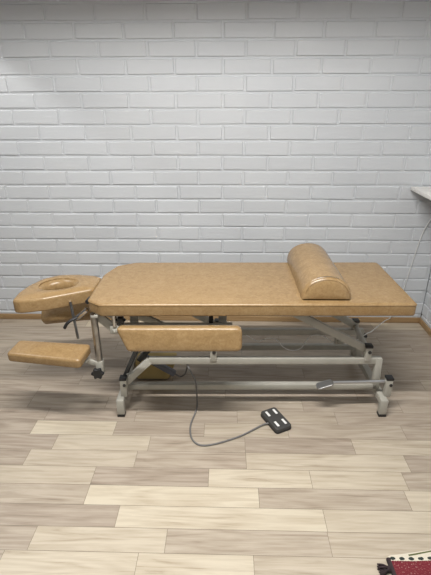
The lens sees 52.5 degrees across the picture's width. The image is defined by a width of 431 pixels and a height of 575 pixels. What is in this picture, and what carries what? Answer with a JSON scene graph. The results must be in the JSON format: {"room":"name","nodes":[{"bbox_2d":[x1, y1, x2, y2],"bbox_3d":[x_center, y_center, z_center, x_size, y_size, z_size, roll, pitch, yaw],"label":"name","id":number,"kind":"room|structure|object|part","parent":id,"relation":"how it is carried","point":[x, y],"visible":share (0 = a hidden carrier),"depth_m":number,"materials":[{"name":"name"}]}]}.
{"room":"massage room","nodes":[
{"label":"massage room","id":0,"kind":"room"},
{"bbox_2d":[0,0,430,316],"bbox_3d":[-0.265,-0.919,2.700,3.425,2.464,0.122,0,24,1],"label":"wall","id":1,"kind":"structure","parent":0,"point":[132,131],"depth_m":2.63,"materials":[{"name":"brick"}]},
{"bbox_2d":[0,313,420,322],"bbox_3d":[-0.264,0.217,3.123,3.422,0.040,0.013,0,24,1],"label":"baseboard","id":2,"kind":"structure","parent":1,"relation":"attached to","point":[2,315],"depth_m":3.10,"materials":[{"name":"brown wood"}]},
{"bbox_2d":[0,313,430,574],"bbox_3d":[-0.311,0.990,1.464,3.722,0.051,3.976,0,24,1],"label":"floor","id":3,"kind":"structure","parent":0,"point":[86,489],"depth_m":1.88,"materials":[{"name":"laminate"}]},
{"bbox_2d":[7,262,416,416],"bbox_3d":[-0.044,0.265,2.263,1.870,0.638,0.654,0,24,0],"label":"table","id":4,"kind":"object","parent":3,"relation":"on","point":[141,291],"visible":0.99,"depth_m":2.08,"materials":[{"name":"beige leather"}]},
{"bbox_3d":[-0.768,0.303,2.022,0.355,0.055,0.138,3,24,7],"label":"armrest","id":5,"kind":"part","parent":4,"relation":"part of","materials":[{"name":"beige leather"}]},
{"bbox_3d":[-0.801,0.131,2.475,0.347,0.121,0.115,-4,24,-8],"label":"armrest","id":6,"kind":"part","parent":4,"relation":"part of","materials":[{"name":"beige leather"}]},
{"bbox_3d":[-0.678,0.165,2.040,0.070,0.051,0.016,-13,26,-26],"label":"adjusting lever","id":7,"kind":"part","parent":4,"relation":"part of","materials":[{"name":"black plastic"}]},
{"bbox_3d":[-0.676,0.157,2.092,0.013,0.179,0.060,-15,27,-30],"label":"headrest rod","id":8,"kind":"part","parent":4,"relation":"part of","materials":[{"name":"silver metal"}]},
{"bbox_3d":[-0.548,0.243,2.021,0.032,0.275,0.032,0,24,0],"label":"armrest post","id":9,"kind":"part","parent":4,"relation":"part of","materials":[{"name":"silver metal"}]},
{"bbox_3d":[-0.552,0.399,2.056,0.060,0.054,0.036,0,24,0],"label":"clamp knob","id":10,"kind":"part","parent":4,"relation":"part of","materials":[{"name":"black plastic"}]},
{"bbox_3d":[-0.443,0.190,2.005,0.078,0.040,0.042,0,24,0],"label":"swivel plate","id":11,"kind":"part","parent":4,"relation":"part of","materials":[{"name":"grey metal"}]},
{"bbox_3d":[-0.430,0.148,1.981,0.039,0.036,0.023,0,24,0],"label":"clamp knob","id":12,"kind":"part","parent":4,"relation":"part of","materials":[{"name":"black plastic"}]},
{"bbox_3d":[-0.455,0.494,2.176,0.032,0.100,0.034,0,24,0],"label":"pivot post","id":13,"kind":"part","parent":4,"relation":"part of","materials":[{"name":"grey metal"}]},
{"bbox_3d":[-0.206,0.208,2.107,0.386,0.233,0.020,0,24,0],"label":"lift arm","id":14,"kind":"part","parent":4,"relation":"part of","materials":[{"name":"grey metal"}]},
{"bbox_3d":[-0.203,0.171,2.010,0.560,0.014,0.022,0,24,0],"label":"mounting rail","id":15,"kind":"part","parent":4,"relation":"part of","materials":[{"name":"grey metal"}]},
{"bbox_3d":[-0.157,0.225,1.929,0.548,0.115,0.070,0,24,0],"label":"armrest","id":16,"kind":"part","parent":4,"relation":"part of","materials":[{"name":"beige leather"}]},
{"bbox_3d":[-0.168,0.428,2.293,0.035,0.171,0.169,-13,27,-27],"label":"actuator cord","id":17,"kind":"part","parent":4,"relation":"part of","materials":[{"name":"black plastic"}]},
{"bbox_3d":[-0.181,0.104,2.367,0.387,0.250,0.020,0,24,0],"label":"lift arm","id":18,"kind":"part","parent":4,"relation":"part of","materials":[{"name":"grey metal"}]},
{"bbox_3d":[0.180,0.499,2.228,1.275,0.031,0.030,0,24,0],"label":"rail","id":19,"kind":"part","parent":4,"relation":"part of","materials":[{"name":"grey metal"}]},
{"bbox_3d":[0.180,0.414,2.180,1.280,0.144,0.048,0,24,0],"label":"lift rail","id":20,"kind":"part","parent":4,"relation":"part of","materials":[{"name":"grey metal"}]},
{"bbox_3d":[0.181,0.347,2.577,1.275,0.031,0.030,0,24,0],"label":"rail","id":21,"kind":"part","parent":4,"relation":"part of","materials":[{"name":"grey metal"}]},
{"bbox_3d":[0.181,0.291,2.462,1.280,0.144,0.048,0,24,0],"label":"lift rail","id":22,"kind":"part","parent":4,"relation":"part of","materials":[{"name":"grey metal"}]},
{"bbox_3d":[0.533,0.303,2.436,0.727,0.111,0.087,-3,24,-5],"label":"supply cord","id":23,"kind":"part","parent":4,"relation":"part of","materials":[{"name":"white plastic"}]},
{"bbox_2d":[287,243,350,298],"bbox_3d":[0.499,-0.099,2.166,0.222,0.104,0.541,0,24,1],"label":"bolster pillow","id":24,"kind":"object","parent":4,"relation":"on","point":[315,275],"visible":1,"depth_m":2.01,"materials":[{"name":"beige leather"}]},
{"bbox_3d":[0.539,0.479,2.159,0.083,0.038,0.048,0,24,0],"label":"lever plate","id":25,"kind":"part","parent":4,"relation":"part of","materials":[{"name":"metal"}]},
{"bbox_3d":[0.551,0.207,2.104,0.386,0.233,0.020,0,24,0],"label":"lift arm","id":26,"kind":"part","parent":4,"relation":"part of","materials":[{"name":"grey metal"}]},
{"bbox_3d":[0.577,0.103,2.364,0.387,0.250,0.020,0,24,0],"label":"lift arm","id":27,"kind":"part","parent":4,"relation":"part of","materials":[{"name":"grey metal"}]},
{"bbox_3d":[0.809,0.314,2.460,0.040,0.178,0.030,0,24,0],"label":"swing arm","id":28,"kind":"part","parent":4,"relation":"part of","materials":[{"name":"grey metal"}]},
{"bbox_3d":[0.707,0.466,2.162,0.263,0.019,0.017,-1,24,-1],"label":"foot lever","id":29,"kind":"part","parent":4,"relation":"part of","materials":[{"name":"metal"}]},
{"bbox_3d":[0.808,0.429,2.196,0.040,0.178,0.030,0,24,0],"label":"swing arm","id":30,"kind":"part","parent":4,"relation":"part of","materials":[{"name":"grey metal"}]},
{"bbox_3d":[0.856,0.493,2.171,0.032,0.100,0.034,0,24,0],"label":"pivot post","id":31,"kind":"part","parent":4,"relation":"part of","materials":[{"name":"grey metal"}]},
{"bbox_2d":[186,364,290,445],"bbox_3d":[0.113,0.544,2.107,0.490,0.250,0.314,-2,24,-5],"label":"switch","id":32,"kind":"object","parent":3,"relation":"on","point":[275,420],"visible":1,"depth_m":2.11,"materials":[{"name":"grey plastic"}]},
{"bbox_2d":[377,550,430,574],"bbox_3d":[0.941,1.108,1.095,0.787,0.022,1.002,0,24,0],"label":"woven rug","id":33,"kind":"object","parent":3,"relation":"on","point":[415,563],"visible":1,"depth_m":1.48,"materials":[{"name":"red fabric"}]},
{"bbox_2d":[421,273,430,328],"bbox_3d":[1.455,-0.147,0.919,0.122,2.463,3.680,0,24,1],"label":"wall","id":34,"kind":"structure","parent":0,"point":[426,312],"depth_m":2.98,"materials":[{"name":"brick"}]},
{"bbox_2d":[371,219,430,331],"bbox_3d":[1.104,-0.073,2.704,0.138,0.822,0.755,21,31,40],"label":"power cable","id":35,"kind":"object","parent":34,"relation":"attached to","point":[430,219],"visible":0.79,"depth_m":2.87,"materials":[{"name":"white plastic"}]},
{"bbox_2d":[411,187,430,199],"bbox_3d":[1.321,-0.430,2.416,0.230,0.122,0.700,0,24,1],"label":"wall shelf","id":36,"kind":"object","parent":34,"relation":"attached to","point":[425,192],"visible":1,"depth_m":2.60,"materials":[{"name":"white laminate"}]},
{"bbox_2d":[419,318,430,336],"bbox_3d":[1.392,0.965,1.398,0.013,0.040,3.662,0,24,1],"label":"baseboard","id":37,"kind":"structure","parent":34,"relation":"attached to","point":[422,323],"depth_m":2.98,"materials":[{"name":"brown wood"}]}
]}

